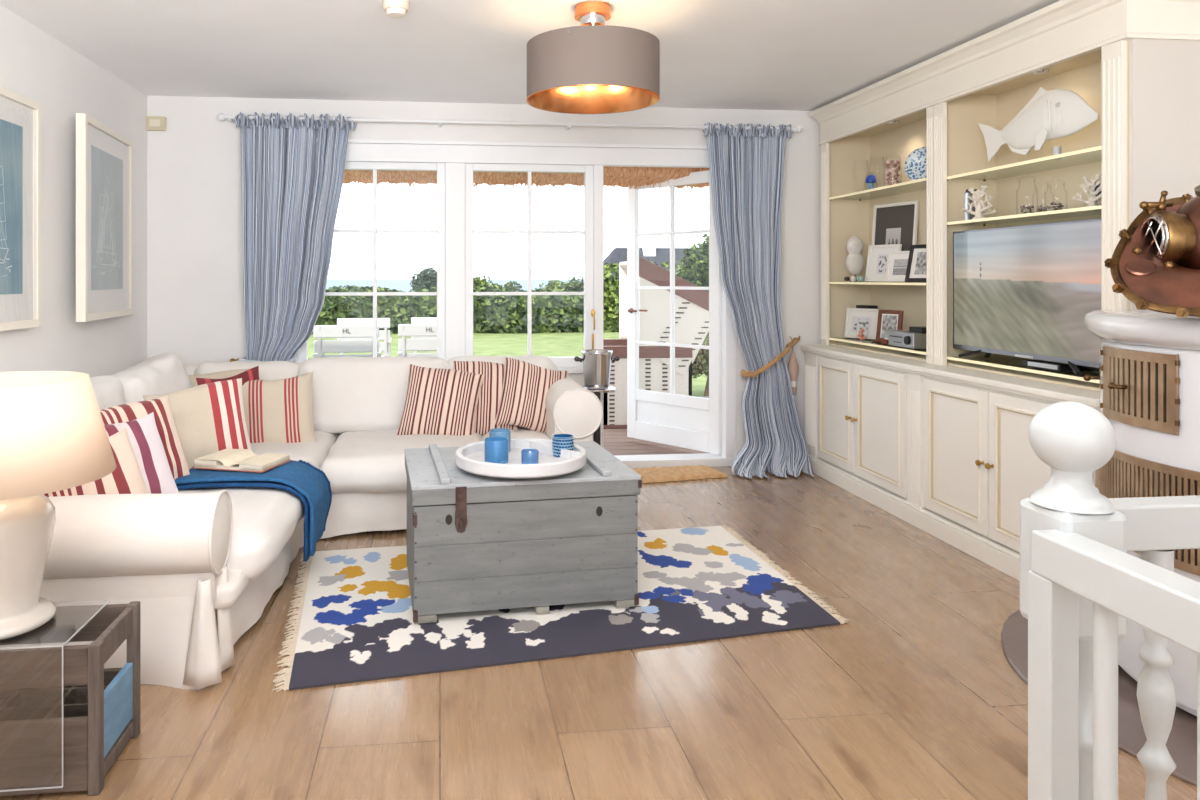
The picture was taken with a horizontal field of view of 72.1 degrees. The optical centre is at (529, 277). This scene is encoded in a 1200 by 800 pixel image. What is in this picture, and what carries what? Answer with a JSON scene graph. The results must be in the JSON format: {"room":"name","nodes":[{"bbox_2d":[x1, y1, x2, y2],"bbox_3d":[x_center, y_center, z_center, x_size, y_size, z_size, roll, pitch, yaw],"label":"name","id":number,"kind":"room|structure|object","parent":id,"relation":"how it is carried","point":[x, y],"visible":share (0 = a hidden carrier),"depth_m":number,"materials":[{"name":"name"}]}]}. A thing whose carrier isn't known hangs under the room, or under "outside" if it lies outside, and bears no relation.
{"room":"living room","nodes":[
{"label":"living room","id":0,"kind":"room"},
{"bbox_2d":[0,4,146,378],"bbox_3d":[-2.055,0.065,1.218,0.120,2.450,8.270,0,0,-6],"label":"wall","id":1,"kind":"structure","parent":0,"point":[35,65],"depth_m":4.09,"materials":[{"name":"paint"}]},
{"bbox_2d":[0,86,40,331],"bbox_3d":[-2.189,-0.285,3.311,0.045,1.010,0.800,0,0,-6],"label":"framed picture","id":2,"kind":"object","parent":1,"relation":"attached to","point":[20,115],"visible":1,"depth_m":3.56,"materials":[{"name":"beige paint"}]},
{"bbox_2d":[0,119,22,294],"bbox_3d":[-2.184,-0.295,3.312,0.002,0.727,0.528,0,0,-6],"label":"print","id":3,"kind":"object","parent":2,"relation":"attached to","point":[11,130],"depth_m":3.48},
{"bbox_2d":[76,113,132,321],"bbox_3d":[-2.280,-0.295,4.418,0.045,1.020,0.844,0,0,-12],"label":"framed picture","id":4,"kind":"object","parent":1,"relation":"attached to","point":[104,157],"visible":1,"depth_m":4.32,"materials":[{"name":"beige paint"}]},
{"bbox_2d":[91,145,122,289],"bbox_3d":[-2.274,-0.305,4.419,0.002,0.734,0.557,0,0,-12],"label":"print","id":5,"kind":"object","parent":4,"relation":"attached to","point":[106,165],"depth_m":4.39},
{"bbox_2d":[147,96,820,462],"bbox_3d":[-0.052,0.065,5.558,5.010,2.450,0.160,0,0,-6],"label":"wall","id":6,"kind":"structure","parent":0,"point":[195,299],"depth_m":5.28,"materials":[{"name":"paint"}]},
{"bbox_2d":[146,116,165,130],"bbox_3d":[-2.374,-0.981,5.206,0.120,0.090,0.033,0,0,-6],"label":"thermostat","id":7,"kind":"object","parent":6,"relation":"attached to","point":[153,123],"visible":1,"depth_m":5.19,"materials":[{"name":"beige plastic"}]},
{"bbox_2d":[298,161,444,362],"bbox_3d":[-1.039,-0.085,5.414,0.955,1.370,0.060,0,0,-6],"label":"window","id":8,"kind":"structure","parent":6,"relation":"in","point":[395,166],"depth_m":5.42,"materials":[{"name":"paint"}]},
{"bbox_2d":[217,113,802,132],"bbox_3d":[-0.061,-1.015,5.414,3.848,0.048,0.124,0,0,-6],"label":"curtain rod","id":9,"kind":"object","parent":6,"relation":"attached to","point":[220,116],"visible":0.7,"depth_m":5.36,"materials":[{"name":"paint"}]},
{"bbox_2d":[234,112,356,360],"bbox_3d":[-1.484,0.103,5.206,0.747,2.298,0.158,0,0,-6],"label":"curtain","id":10,"kind":"object","parent":9,"relation":"hanging from","point":[292,182],"visible":0.77,"depth_m":5.19,"materials":[{"name":"fabric"}]},
{"bbox_2d":[703,122,813,478],"bbox_3d":[1.522,0.117,5.424,0.688,2.325,0.373,0,0,-6],"label":"curtain","id":11,"kind":"object","parent":9,"relation":"hanging from","point":[746,166],"visible":1,"depth_m":5.51,"materials":[{"name":"fabric"}]},
{"bbox_2d":[316,139,708,166],"bbox_3d":[-0.074,-0.830,5.444,3.140,0.140,0.060,0,0,-6],"label":"trim","id":12,"kind":"structure","parent":6,"relation":"attached to","point":[358,150],"depth_m":5.44,"materials":[{"name":"paint"}]},
{"bbox_2d":[294,163,735,467],"bbox_3d":[-0.070,0.245,5.545,2.970,2.090,0.180,0,0,-6],"label":"trim","id":13,"kind":"structure","parent":6,"relation":"attached to","point":[454,172],"depth_m":5.52,"materials":[{"name":"paint"}]},
{"bbox_2d":[343,166,709,189],"bbox_3d":[-0.148,-1.045,5.934,7.000,0.752,0.570,0,0,-6],"label":"awning","id":14,"kind":"object","parent":6,"relation":"attached to","point":[623,177],"depth_m":5.85,"materials":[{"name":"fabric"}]},
{"bbox_2d":[465,163,594,366],"bbox_3d":[0.001,-0.085,5.490,0.871,1.370,0.136,0,0,-6],"label":"window","id":15,"kind":"structure","parent":6,"relation":"in","point":[589,312],"depth_m":5.51,"materials":[{"name":"paint"}]},
{"bbox_2d":[627,170,720,453],"bbox_3d":[1.051,0.235,6.015,0.140,1.980,0.855,0,0,-43],"label":"door","id":16,"kind":"structure","parent":6,"relation":"in","point":[684,421],"depth_m":6.00,"materials":[{"name":"paint"}]},
{"bbox_2d":[740,336,799,377],"bbox_3d":[1.646,0.526,5.518,0.495,0.261,0.213,0,0,-17],"label":"tieback","id":17,"kind":"object","parent":6,"relation":"attached to","point":[789,345],"visible":1,"depth_m":5.42,"materials":[{"name":"fabric"}]},
{"bbox_2d":[787,336,798,394],"bbox_3d":[1.806,0.604,5.631,0.076,0.404,0.076,0,0,39],"label":"float","id":18,"kind":"object","parent":6,"relation":"hanging from","point":[793,367],"visible":0.76,"depth_m":5.61,"materials":[{"name":"brown wood"}]},
{"bbox_2d":[0,0,1059,110],"bbox_3d":[0.388,-1.220,1.552,5.010,0.120,8.400,0,0,-6],"label":"ceiling","id":19,"kind":"structure","parent":0,"point":[790,55],"depth_m":4.00,"materials":[{"name":"paint"}]},
{"bbox_2d":[383,0,408,17],"bbox_3d":[-0.563,-1.131,3.446,0.110,0.058,0.110,0,0,-6],"label":"smoke detector","id":20,"kind":"object","parent":19,"relation":"attached to","point":[394,8],"visible":1,"depth_m":3.41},
{"bbox_2d":[526,1,659,113],"bbox_3d":[0.269,-0.959,3.510,0.569,0.401,0.569,0,0,-6],"label":"ceiling lamp","id":21,"kind":"object","parent":19,"relation":"attached to","point":[592,67],"visible":1,"depth_m":3.30,"materials":[{"name":"beige fabric"}]},
{"bbox_2d":[0,466,1196,799],"bbox_3d":[0.394,1.350,1.502,5.010,0.120,8.300,0,0,-6],"label":"floor","id":22,"kind":"structure","parent":0,"point":[918,696],"depth_m":2.44,"materials":[{"name":"brown wood"}]},
{"bbox_2d":[0,601,139,795],"bbox_3d":[-1.494,1.103,2.141,0.816,0.374,0.286,0,0,-6],"label":"side table","id":23,"kind":"object","parent":22,"relation":"on","point":[101,705],"visible":1,"depth_m":2.04,"materials":[{"name":"brown wood"}]},
{"bbox_2d":[0,599,110,791],"bbox_3d":[-1.583,1.081,2.122,0.836,0.351,0.296,0,0,-6],"label":"cover","id":24,"kind":"object","parent":23,"relation":"on","point":[71,637],"visible":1,"depth_m":2.02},
{"bbox_2d":[0,371,115,639],"bbox_3d":[-1.390,0.587,2.150,0.546,0.640,0.546,0,0,-6],"label":"table lamp","id":25,"kind":"object","parent":24,"relation":"on","point":[53,435],"visible":1,"depth_m":2.08,"materials":[{"name":"ceramic"}]},
{"bbox_2d":[0,495,55,639],"bbox_3d":[-1.390,0.732,2.150,0.256,0.350,0.256,0,0,-6],"label":"lamp base","id":26,"kind":"object","parent":25,"relation":"attached to","point":[27,524],"depth_m":2.10,"materials":[{"name":"ceramic"}]},
{"bbox_2d":[0,354,602,689],"bbox_3d":[-0.913,0.850,3.870,2.693,0.880,2.611,0,0,-6],"label":"sofa","id":27,"kind":"object","parent":22,"relation":"on","point":[203,566],"visible":0.36,"depth_m":2.94,"materials":[{"name":"fabric"}]},
{"bbox_2d":[41,428,148,496],"bbox_3d":[-1.550,0.750,2.906,0.240,0.374,0.408,0,0,39],"label":"throw pillow","id":28,"kind":"object","parent":27,"relation":"on","point":[127,478],"visible":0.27,"depth_m":2.94,"materials":[{"name":"fabric"}]},
{"bbox_2d":[90,376,127,409],"bbox_3d":[-1.918,0.691,3.555,0.388,0.483,0.642,0,0,-6],"label":"cushion","id":29,"kind":"object","parent":27,"relation":"on","point":[109,391],"depth_m":3.64,"materials":[{"name":"fabric"}]},
{"bbox_2d":[104,412,178,493],"bbox_3d":[-1.563,0.736,3.118,0.228,0.395,0.421,0,0,36],"label":"throw pillow","id":30,"kind":"object","parent":27,"relation":"on","point":[144,437],"visible":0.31,"depth_m":3.16,"materials":[{"name":"fabric"}]},
{"bbox_2d":[100,395,189,479],"bbox_3d":[-1.615,0.722,3.344,0.212,0.440,0.451,0,0,38],"label":"throw pillow","id":31,"kind":"object","parent":27,"relation":"on","point":[164,420],"visible":0.3,"depth_m":3.39,"materials":[{"name":"fabric"}]},
{"bbox_2d":[109,354,195,402],"bbox_3d":[-1.938,0.682,4.192,0.394,0.546,0.690,0,0,-6],"label":"cushion","id":32,"kind":"object","parent":27,"relation":"on","point":[161,373],"depth_m":4.11,"materials":[{"name":"fabric"}]},
{"bbox_2d":[143,378,251,469],"bbox_3d":[-1.543,0.712,3.835,0.484,0.454,0.202,0,0,-28],"label":"throw pillow","id":33,"kind":"object","parent":27,"relation":"on","point":[209,418],"visible":0.58,"depth_m":3.80,"materials":[{"name":"fabric"}]},
{"bbox_2d":[192,369,248,385],"bbox_3d":[-1.808,0.700,4.610,0.461,0.358,0.152,0,0,-17],"label":"throw pillow","id":34,"kind":"object","parent":27,"relation":"on","point":[229,373],"visible":0.07,"depth_m":4.63,"materials":[{"name":"fabric"}]},
{"bbox_2d":[196,366,258,385],"bbox_3d":[-1.611,0.696,4.452,0.383,0.416,0.089,0,0,-38],"label":"throw pillow","id":35,"kind":"object","parent":27,"relation":"on","point":[253,373],"visible":0.15,"depth_m":4.48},
{"bbox_2d":[178,459,315,581],"bbox_3d":[-1.538,0.974,3.382,1.181,0.223,1.315,0,0,-6],"label":"seat cushion","id":36,"kind":"object","parent":27,"relation":"on","point":[264,518],"depth_m":3.02,"materials":[{"name":"fabric"}]},
{"bbox_2d":[194,360,300,379],"bbox_3d":[-1.656,0.709,4.847,0.650,0.447,0.294,0,0,-6],"label":"cushion","id":37,"kind":"object","parent":27,"relation":"on","point":[268,369],"depth_m":4.79,"materials":[{"name":"fabric"}]},
{"bbox_2d":[174,460,331,561],"bbox_3d":[-1.187,1.004,3.578,0.583,0.370,0.434,0,0,-6],"label":"knitted throw","id":38,"kind":"object","parent":27,"relation":"on","point":[309,483],"visible":0.92,"depth_m":3.43,"materials":[{"name":"fabric"}]},
{"bbox_2d":[193,449,290,472],"bbox_3d":[-1.264,0.800,3.612,0.334,0.041,0.238,0,0,14],"label":"open book","id":39,"kind":"object","parent":38,"relation":"on","point":[244,460],"visible":1,"depth_m":3.55,"materials":[{"name":"paper"}]},
{"bbox_2d":[242,371,315,443],"bbox_3d":[-1.409,0.738,4.493,0.475,0.433,0.207,0,0,-12],"label":"throw pillow","id":40,"kind":"object","parent":27,"relation":"on","point":[275,411],"visible":0.73,"depth_m":4.44,"materials":[{"name":"fabric"}]},
{"bbox_2d":[250,432,338,468],"bbox_3d":[-1.657,0.986,4.466,1.131,0.220,1.010,0,0,-6],"label":"seat cushion","id":41,"kind":"object","parent":27,"relation":"on","point":[316,452],"depth_m":4.30,"materials":[{"name":"fabric"}]},
{"bbox_2d":[298,357,446,432],"bbox_3d":[-0.922,0.700,4.911,0.929,0.462,0.297,0,0,-6],"label":"cushion","id":42,"kind":"object","parent":27,"relation":"on","point":[349,394],"depth_m":4.78,"materials":[{"name":"fabric"}]},
{"bbox_2d":[320,429,482,492],"bbox_3d":[-0.661,0.981,4.473,0.874,0.221,0.878,0,0,-6],"label":"seat cushion","id":43,"kind":"object","parent":27,"relation":"on","point":[355,460],"depth_m":4.11,"materials":[{"name":"fabric"}]},
{"bbox_2d":[397,364,484,435],"bbox_3d":[-0.508,0.726,4.672,0.495,0.465,0.200,0,0,0],"label":"throw pillow","id":44,"kind":"object","parent":27,"relation":"on","point":[438,401],"visible":0.97,"depth_m":4.61,"materials":[{"name":"fabric"}]},
{"bbox_2d":[453,361,519,434],"bbox_3d":[-0.252,0.723,4.800,0.447,0.476,0.183,0,0,-9],"label":"throw pillow","id":45,"kind":"object","parent":27,"relation":"on","point":[491,388],"visible":0.44,"depth_m":4.75,"materials":[{"name":"fabric"}]},
{"bbox_2d":[447,355,555,369],"bbox_3d":[-0.184,0.700,4.988,0.711,0.456,0.302,0,0,-6],"label":"cushion","id":46,"kind":"object","parent":27,"relation":"on","point":[538,360],"depth_m":4.94,"materials":[{"name":"fabric"}]},
{"bbox_2d":[482,427,548,440],"bbox_3d":[-0.058,0.979,4.561,0.429,0.219,0.845,0,0,-6],"label":"seat cushion","id":47,"kind":"object","parent":27,"relation":"on","point":[523,432],"depth_m":4.64,"materials":[{"name":"fabric"}]},
{"bbox_2d":[494,357,568,433],"bbox_3d":[0.011,0.694,4.770,0.456,0.460,0.201,0,0,-7],"label":"throw pillow","id":48,"kind":"object","parent":27,"relation":"on","point":[525,387],"visible":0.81,"depth_m":4.70,"materials":[{"name":"fabric"}]},
{"bbox_2d":[272,525,850,691],"bbox_3d":[0.111,1.283,3.403,2.144,0.011,1.314,0,0,-11],"label":"rug","id":49,"kind":"object","parent":22,"relation":"on","point":[696,584],"visible":0.68,"depth_m":3.09,"materials":[{"name":"fabric"}]},
{"bbox_2d":[404,441,641,623],"bbox_3d":[-0.065,1.010,3.422,0.884,0.535,0.688,0,0,-11],"label":"wooden trunk","id":50,"kind":"object","parent":49,"relation":"on","point":[475,542],"visible":0.98,"depth_m":3.11,"materials":[{"name":"grey paint"}]},
{"bbox_2d":[456,438,585,477],"bbox_3d":[-0.036,0.718,3.293,0.524,0.050,0.524,0,0,-6],"label":"round tray","id":51,"kind":"object","parent":50,"relation":"on","point":[469,457],"visible":0.86,"depth_m":3.17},
{"bbox_2d":[484,437,508,463],"bbox_3d":[-0.133,0.683,3.251,0.096,0.091,0.096,0,0,-6],"label":"glass","id":52,"kind":"object","parent":51,"relation":"on","point":[496,449],"visible":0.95,"depth_m":3.21,"materials":[{"name":"blue"}]},
{"bbox_2d":[489,428,510,451],"bbox_3d":[-0.127,0.685,3.458,0.090,0.087,0.090,0,0,-6],"label":"glass","id":53,"kind":"object","parent":51,"relation":"on","point":[497,432],"visible":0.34,"depth_m":3.44,"materials":[{"name":"blue"}]},
{"bbox_2d":[521,449,538,463],"bbox_3d":[0.000,0.703,3.225,0.068,0.051,0.068,0,0,-6],"label":"glass","id":54,"kind":"object","parent":51,"relation":"on","point":[528,456],"visible":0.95,"depth_m":3.20,"materials":[{"name":"blue"}]},
{"bbox_2d":[552,434,573,456],"bbox_3d":[0.135,0.688,3.361,0.092,0.082,0.092,0,0,-6],"label":"glass","id":55,"kind":"object","parent":51,"relation":"on","point":[559,441],"visible":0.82,"depth_m":3.33,"materials":[{"name":"blue"}]},
{"bbox_2d":[574,349,619,444],"bbox_3d":[0.419,0.872,5.126,0.290,0.836,0.280,0,0,-6],"label":"cooler","id":56,"kind":"object","parent":22,"relation":"on","point":[596,362],"visible":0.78,"depth_m":5.06,"materials":[{"name":"metal"}]},
{"bbox_2d":[631,465,727,482],"bbox_3d":[0.952,1.270,5.375,0.606,0.034,0.336,0,0,-15],"label":"door mat","id":57,"kind":"object","parent":22,"relation":"on","point":[673,473],"visible":0.95,"depth_m":5.29,"materials":[{"name":"wicker"}]},
{"bbox_2d":[805,352,929,527],"bbox_3d":[2.167,0.895,4.938,0.514,0.790,1.383,0,0,-6],"label":"base cabinet","id":58,"kind":"object","parent":22,"relation":"on","point":[864,423],"visible":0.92,"depth_m":4.77,"materials":[{"name":"paint"}]},
{"bbox_2d":[800,344,1098,410],"bbox_3d":[2.237,0.477,4.368,0.510,0.045,2.555,0,0,-6],"label":"countertop","id":59,"kind":"structure","parent":58,"relation":"on","point":[1015,385],"depth_m":3.87,"materials":[{"name":"paint"}]},
{"bbox_2d":[821,106,933,363],"bbox_3d":[2.236,-0.243,4.991,0.362,1.534,1.285,0,0,-6],"label":"bookcase","id":60,"kind":"object","parent":59,"relation":"on","point":[846,213],"visible":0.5,"depth_m":5.53,"materials":[{"name":"beige paint"}]},
{"bbox_2d":[845,236,864,281],"bbox_3d":[2.151,-0.125,5.427,0.129,0.304,0.075,0,0,-6],"label":"figurine","id":61,"kind":"object","parent":60,"relation":"on","point":[854,262],"visible":0.94,"depth_m":5.40,"materials":[{"name":"white ceramic"}]},
{"bbox_2d":[844,308,879,339],"bbox_3d":[2.195,0.301,5.429,0.047,0.199,0.240,0,0,-32],"label":"photo frame","id":62,"kind":"object","parent":60,"relation":"on","point":[856,318],"visible":0.94,"depth_m":5.43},
{"bbox_2d":[851,316,871,332],"bbox_3d":[2.193,0.309,5.428,0.001,0.104,0.144,11,-6,-32],"label":"photo","id":63,"kind":"object","parent":62,"relation":"attached to","point":[858,323],"depth_m":5.43},
{"bbox_2d":[865,244,901,281],"bbox_3d":[2.219,-0.093,5.152,0.053,0.234,0.240,0,0,-26],"label":"photo frame","id":64,"kind":"object","parent":60,"relation":"on","point":[877,258],"visible":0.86,"depth_m":5.18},
{"bbox_2d":[876,254,887,273],"bbox_3d":[2.215,-0.086,5.153,0.001,0.127,0.082,10,-5,-26],"label":"photo","id":65,"kind":"object","parent":64,"relation":"attached to","point":[882,258],"depth_m":5.16},
{"bbox_2d":[876,310,903,342],"bbox_3d":[2.199,0.298,5.016,0.044,0.205,0.165,0,0,-30],"label":"photo frame","id":66,"kind":"object","parent":60,"relation":"on","point":[888,320],"visible":0.72,"depth_m":5.02,"materials":[{"name":"brown wood"}]},
{"bbox_2d":[881,315,897,337],"bbox_3d":[2.198,0.298,5.015,0.001,0.139,0.099,9,-5,-30],"label":"photo","id":67,"kind":"object","parent":66,"relation":"attached to","point":[889,322],"depth_m":5.02},
{"bbox_2d":[884,156,900,188],"bbox_3d":[2.193,-0.638,4.953,0.100,0.190,0.100,0,0,-6],"label":"shell jar","id":68,"kind":"object","parent":60,"relation":"on","point":[892,173],"visible":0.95,"depth_m":4.93,"materials":[{"name":"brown glass"}]},
{"bbox_2d":[871,201,918,250],"bbox_3d":[2.306,-0.226,5.202,0.056,0.499,0.360,0,0,-21],"label":"photo frame","id":69,"kind":"object","parent":60,"relation":"on","point":[893,223],"visible":0.51,"depth_m":5.19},
{"bbox_2d":[885,228,900,244],"bbox_3d":[2.303,-0.221,5.204,0.001,0.190,0.122,5,-2,-21],"label":"photo","id":70,"kind":"object","parent":69,"relation":"attached to","point":[893,235],"depth_m":5.20},
{"bbox_2d":[885,251,909,281],"bbox_3d":[2.212,-0.068,4.835,0.048,0.184,0.260,0,0,-23],"label":"photo frame","id":71,"kind":"object","parent":60,"relation":"on","point":[897,261],"visible":0.52,"depth_m":4.89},
{"bbox_2d":[892,259,907,274],"bbox_3d":[2.211,-0.065,4.832,0.001,0.096,0.172,11,-4,-23],"label":"photo","id":72,"kind":"object","parent":71,"relation":"attached to","point":[900,265],"depth_m":4.86},
{"bbox_2d":[889,330,925,349],"bbox_3d":[2.199,0.356,4.737,0.154,0.095,0.260,0,0,-6],"label":"radio","id":73,"kind":"object","parent":60,"relation":"on","point":[905,339],"visible":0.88,"depth_m":4.65,"materials":[{"name":"silver metal"}]},
{"bbox_2d":[905,244,925,281],"bbox_3d":[2.232,-0.084,4.644,0.069,0.216,0.200,0,0,-29],"label":"photo frame","id":74,"kind":"object","parent":60,"relation":"on","point":[916,266],"visible":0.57,"depth_m":4.68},
{"bbox_2d":[914,252,925,273],"bbox_3d":[2.230,-0.084,4.643,0.001,0.132,0.100,16,-8,-28],"label":"photo","id":75,"kind":"object","parent":74,"relation":"attached to","point":[920,268],"depth_m":4.66},
{"bbox_2d":[905,147,925,182],"bbox_3d":[2.274,-0.648,4.724,0.208,0.213,0.062,0,0,40],"label":"decorative plate","id":76,"kind":"object","parent":60,"relation":"on","point":[915,163],"visible":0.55,"depth_m":4.75,"materials":[{"name":"blue ceramic"}]},
{"bbox_2d":[934,40,1128,390],"bbox_3d":[2.372,-0.240,3.751,0.362,1.539,1.200,0,0,-6],"label":"bookcase","id":77,"kind":"object","parent":59,"relation":"on","point":[1100,77],"visible":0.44,"depth_m":4.02,"materials":[{"name":"beige paint"}]},
{"bbox_2d":[964,189,976,219],"bbox_3d":[2.327,-0.380,4.367,0.110,0.181,0.110,0,0,-6],"label":"metal canister","id":78,"kind":"object","parent":77,"relation":"on","point":[967,216],"visible":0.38,"depth_m":4.32,"materials":[{"name":"grey metal"}]},
{"bbox_2d":[961,185,996,218],"bbox_3d":[2.258,-0.376,4.128,0.160,0.174,0.125,0,0,38],"label":"coral","id":79,"kind":"object","parent":77,"relation":"on","point":[977,195],"visible":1,"depth_m":4.10},
{"bbox_2d":[808,0,1199,144],"bbox_3d":[2.275,-1.022,4.363,0.435,0.225,2.627,0,0,-6],"label":"crown molding","id":80,"kind":"structure","parent":77,"relation":"attached to","point":[1061,31],"depth_m":3.71,"materials":[{"name":"beige paint"}]},
{"bbox_2d":[953,219,1100,374],"bbox_3d":[2.290,0.082,3.742,0.158,0.644,1.070,0,0,-6],"label":"television","id":81,"kind":"object","parent":77,"relation":"on","point":[1026,291],"visible":0.93,"depth_m":3.71,"materials":[{"name":"black plastic"}]},
{"bbox_2d":[978,87,1097,161],"bbox_3d":[2.328,-0.701,3.817,0.079,0.349,0.770,0,0,-6],"label":"fish sculpture","id":82,"kind":"object","parent":77,"relation":"on","point":[1057,113],"visible":1,"depth_m":3.71,"materials":[{"name":"ceramic"}]},
{"bbox_2d":[1022,359,1092,371],"bbox_3d":[2.363,0.390,3.665,0.183,0.030,0.230,0,0,-6],"label":"box","id":83,"kind":"object","parent":77,"relation":"on","point":[1041,364],"visible":0.65,"depth_m":3.60,"materials":[{"name":"black plastic"}]},
{"bbox_2d":[1072,174,1100,206],"bbox_3d":[2.380,-0.364,3.477,0.130,0.150,0.118,0,0,44],"label":"coral","id":84,"kind":"object","parent":77,"relation":"on","point":[1088,188],"visible":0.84,"depth_m":3.46},
{"bbox_2d":[1129,39,1199,308],"bbox_3d":[2.461,-0.263,3.146,0.340,1.434,0.018,0,0,-6],"label":"wall","id":85,"kind":"structure","parent":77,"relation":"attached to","point":[1164,75],"depth_m":3.13,"materials":[{"name":"beige paint"}]},
{"bbox_2d":[918,376,1094,580],"bbox_3d":[2.304,0.895,3.693,0.514,0.790,1.128,0,0,-6],"label":"base cabinet","id":86,"kind":"object","parent":22,"relation":"on","point":[980,460],"visible":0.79,"depth_m":3.77,"materials":[{"name":"paint"}]},
{"bbox_2d":[1001,609,1027,684],"bbox_3d":[1.724,1.283,2.868,0.384,0.012,0.545,0,0,-6],"label":"plate","id":87,"kind":"object","parent":22,"relation":"on","point":[1014,633],"depth_m":2.87,"materials":[{"name":"metal"}]},
{"bbox_2d":[1020,401,1199,799],"bbox_3d":[1.437,0.739,0.837,1.301,1.101,1.147,0,0,-6],"label":"stair railing","id":88,"kind":"object","parent":22,"relation":"on","point":[1080,586],"visible":1,"depth_m":1.20,"materials":[{"name":"paint"}]},
{"bbox_2d":[1118,664,1146,758],"bbox_3d":[1.774,1.283,2.444,0.396,0.012,0.491,0,0,-6],"label":"plate","id":89,"kind":"object","parent":22,"relation":"on","point":[1131,734],"depth_m":2.38,"materials":[{"name":"metal"}]},
{"bbox_2d":[1083,309,1199,715],"bbox_3d":[2.259,0.688,2.491,0.878,1.145,1.204,0,0,-6],"label":"stove","id":90,"kind":"object","parent":89,"relation":"on","point":[1149,376],"visible":0.52,"depth_m":2.44,"materials":[{"name":"tile"}]},
{"bbox_2d":[1104,185,1199,317],"bbox_3d":[1.992,-0.086,2.389,0.678,0.402,0.312,0,0,-21],"label":"helmet","id":91,"kind":"object","parent":90,"relation":"on","point":[1154,264],"visible":1,"depth_m":2.36,"materials":[{"name":"orange metal"}]},
{"bbox_2d":[1166,706,1196,786],"bbox_3d":[1.794,1.283,2.251,0.322,0.012,0.355,0,0,-6],"label":"plate","id":92,"kind":"object","parent":22,"relation":"on","point":[1181,744],"depth_m":2.24,"materials":[{"name":"metal"}]},
{"bbox_2d":[603,428,707,455],"bbox_3d":[1.117,1.285,6.416,1.580,0.050,1.252,0,0,-6],"label":"deck","id":93,"kind":"object","parent":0,"point":[615,441],"visible":0.06,"depth_m":6.13,"materials":[{"name":"wood"}]},
{"bbox_3d":[-0.787,1.360,7.167,16.000,0.100,3.180,0,0,-6],"label":"floor","id":94,"kind":"structure","parent":0,"visible":0},
{"bbox_2d":[313,325,382,357],"bbox_3d":[-1.695,0.868,7.673,0.600,0.886,0.575,0,0,-8],"label":"garden chair","id":95,"kind":"object","parent":94,"relation":"on","point":[321,347],"visible":0.38,"depth_m":7.41,"materials":[{"name":"wood"}]},
{"bbox_2d":[397,324,436,356],"bbox_3d":[-0.949,0.868,7.856,0.600,0.886,0.575,0,0,-5],"label":"garden chair","id":96,"kind":"object","parent":94,"relation":"on","point":[404,330],"visible":0.34,"depth_m":7.58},
{"bbox_2d":[603,256,708,428],"bbox_3d":[1.070,0.562,7.310,1.035,1.491,0.840,0,0,-6],"label":"beach chair","id":97,"kind":"object","parent":94,"relation":"on","point":[691,306],"visible":0.67,"depth_m":6.90,"materials":[{"name":"white wicker"}]},
{"bbox_2d":[619,256,708,375],"bbox_3d":[1.227,0.335,7.317,0.721,1.036,0.820,0,0,-6],"label":"hood","id":98,"kind":"object","parent":97,"relation":"attached to","point":[691,306],"depth_m":6.91,"materials":[{"name":"fabric"}]},
{"label":"outside","id":99,"kind":"structure","parent":0,"visible":0},
{"bbox_2d":[603,236,707,280],"bbox_3d":[7.555,-0.072,48.410,8.172,4.725,4.847,0,0,-6],"label":"house","id":100,"kind":"structure","parent":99,"point":[648,250],"depth_m":47.33,"materials":[{"name":"brick"}]},
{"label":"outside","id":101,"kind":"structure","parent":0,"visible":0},
{"bbox_2d":[308,332,708,396],"bbox_3d":[1.707,2.676,21.112,60.000,2.764,24.000,0,0,-6],"label":"lawn","id":102,"kind":"structure","parent":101,"point":[562,344],"depth_m":16.15,"materials":[{"name":"green plant"}]},
{"bbox_2d":[337,318,391,356],"bbox_3d":[-1.887,0.888,9.363,0.600,0.886,0.575,0,0,-9],"label":"garden chair","id":103,"kind":"object","parent":102,"relation":"on","point":[384,323],"visible":0.31,"depth_m":9.12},
{"bbox_2d":[410,266,436,291],"bbox_3d":[-3.712,0.483,29.721,1.284,1.825,0.944,0,0,-6],"label":"tree","id":104,"kind":"object","parent":102,"relation":"on","point":[424,279],"visible":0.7,"depth_m":29.54,"materials":[{"name":"green plant"}]},
{"bbox_2d":[411,317,436,352],"bbox_3d":[-1.078,0.888,9.552,0.600,0.886,0.575,0,0,-5],"label":"garden chair","id":105,"kind":"object","parent":102,"relation":"on","point":[414,320],"visible":0.09,"depth_m":9.26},
{"bbox_2d":[312,285,708,333],"bbox_3d":[-4.726,0.801,20.086,23.170,1.382,1.643,0,0,-6],"label":"hedge","id":106,"kind":"object","parent":102,"relation":"on","point":[501,314],"visible":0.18,"depth_m":19.85,"materials":[{"name":"green plant"}]},
{"bbox_2d":[603,262,618,330],"bbox_3d":[1.759,0.547,15.267,1.218,1.698,0.858,0,0,-6],"label":"bush","id":107,"kind":"object","parent":102,"relation":"on","point":[610,285],"visible":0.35,"depth_m":15.13,"materials":[{"name":"green plant"}]},
{"bbox_2d":[675,234,708,291],"bbox_3d":[3.130,0.308,13.983,1.644,2.174,1.010,0,0,-18],"label":"bush","id":108,"kind":"object","parent":102,"relation":"on","point":[691,271],"visible":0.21,"depth_m":13.63,"materials":[{"name":"green plant"}]},
{"bbox_2d":[692,333,708,395],"bbox_3d":[2.011,0.941,9.145,1.080,0.921,0.739,0,0,-6],"label":"bush","id":109,"kind":"object","parent":102,"relation":"on","point":[703,354],"visible":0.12,"depth_m":8.95,"materials":[{"name":"green plant"}]},
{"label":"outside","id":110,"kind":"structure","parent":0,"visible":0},
{"bbox_2d":[326,279,583,291],"bbox_3d":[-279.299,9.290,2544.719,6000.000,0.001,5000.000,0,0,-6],"label":"sea","id":111,"kind":"structure","parent":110,"point":[404,285],"depth_m":1385.20,"materials":[{"name":"liquid"}]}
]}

